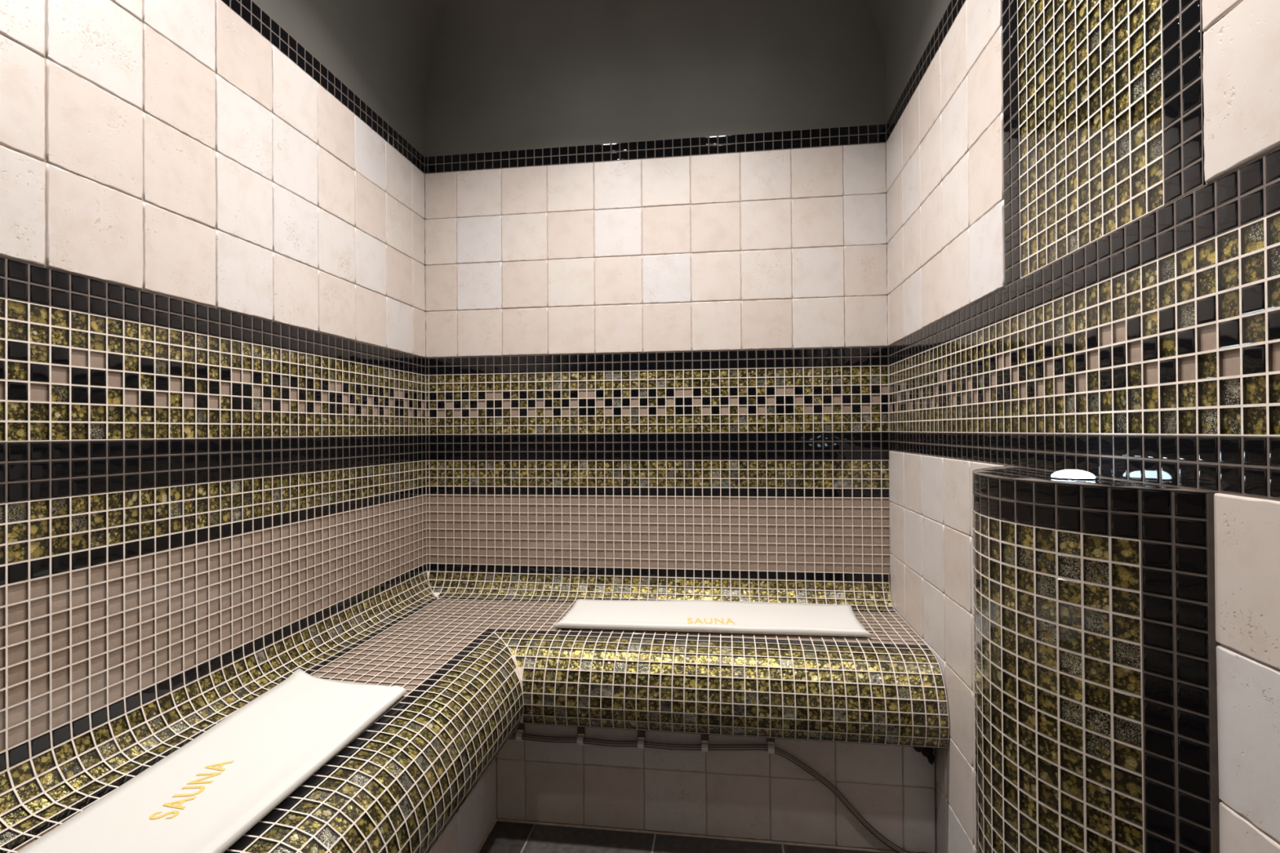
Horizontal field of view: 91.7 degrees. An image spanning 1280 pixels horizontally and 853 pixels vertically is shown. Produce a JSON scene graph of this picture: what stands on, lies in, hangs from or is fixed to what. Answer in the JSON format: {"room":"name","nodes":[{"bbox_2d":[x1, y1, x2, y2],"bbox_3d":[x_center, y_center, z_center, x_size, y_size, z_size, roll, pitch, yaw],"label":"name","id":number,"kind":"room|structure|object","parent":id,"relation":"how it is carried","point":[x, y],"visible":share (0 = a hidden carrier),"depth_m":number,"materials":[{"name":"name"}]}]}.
{"room":"spa","nodes":[
{"label":"spa","id":0,"kind":"room"},
{"bbox_2d":[0,0,426,752],"bbox_3d":[-0.912,0.037,0.827,0.113,2.133,2.429,0,0,8],"label":"wall","id":1,"kind":"structure","parent":0,"point":[212,268],"depth_m":1.12,"materials":[{"name":"tile"}]},
{"bbox_2d":[252,0,951,156],"bbox_3d":[-0.148,-1.096,0.779,1.438,0.412,2.311,0,0,8],"label":"ceiling","id":2,"kind":"structure","parent":0,"point":[450,77],"depth_m":1.87,"materials":[{"name":"paint"}]},
{"bbox_2d":[423,123,890,591],"bbox_3d":[0.025,0.037,1.969,1.657,2.133,0.112,0,0,8],"label":"wall","id":3,"kind":"structure","parent":0,"point":[668,353],"depth_m":1.91,"materials":[{"name":"tile"}]},
{"bbox_2d":[475,819,882,852],"bbox_3d":[-0.133,1.042,0.765,1.657,0.110,2.530,0,0,8],"label":"floor","id":4,"kind":"structure","parent":0,"point":[504,837],"depth_m":1.48,"materials":[{"name":"grey tile"}]},
{"bbox_2d":[0,563,949,852],"bbox_3d":[-0.140,0.723,0.778,1.442,0.584,2.308,0,0,8],"label":"bench","id":5,"kind":"object","parent":4,"relation":"on","point":[477,653],"visible":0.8,"depth_m":1.44,"materials":[{"name":"tile"}]},
{"bbox_2d":[16,668,406,852],"bbox_3d":[-0.628,0.514,0.896,0.300,0.018,0.806,0,0,8],"label":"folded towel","id":6,"kind":"object","parent":5,"relation":"on","point":[203,797],"visible":1,"depth_m":0.91,"materials":[{"name":"white fabric"}]},
{"bbox_2d":[508,724,911,852],"bbox_3d":[0.163,0.862,1.482,1.029,0.256,0.035,0,0,9],"label":"tube","id":7,"kind":"object","parent":5,"relation":"attached to","point":[520,729],"visible":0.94,"depth_m":1.49,"materials":[{"name":"brown metal"}]},
{"bbox_2d":[554,599,871,637],"bbox_3d":[0.190,0.513,1.692,0.795,0.018,0.277,0,0,8],"label":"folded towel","id":8,"kind":"object","parent":5,"relation":"on","point":[674,615],"visible":1,"depth_m":1.66,"materials":[{"name":"white fabric"}]},
{"bbox_2d":[972,465,1222,852],"bbox_3d":[0.539,0.524,0.836,0.134,0.917,0.457,0,0,8],"label":"tiled column","id":9,"kind":"structure","parent":4,"relation":"on","point":[1095,644],"depth_m":0.69,"materials":[{"name":"tile"}]},
{"bbox_2d":[1048,469,1098,479],"bbox_3d":[0.543,0.060,0.780,0.052,0.011,0.052,0,0,8],"label":"dome light","id":10,"kind":"object","parent":9,"relation":"on","point":[1068,474],"visible":1,"depth_m":0.77,"materials":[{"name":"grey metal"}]},
{"bbox_2d":[885,0,1279,852],"bbox_3d":[0.618,0.024,0.617,0.113,2.133,2.429,0,0,8],"label":"wall","id":11,"kind":"structure","parent":0,"point":[1083,196],"depth_m":0.80,"materials":[{"name":"tile"}]}
]}

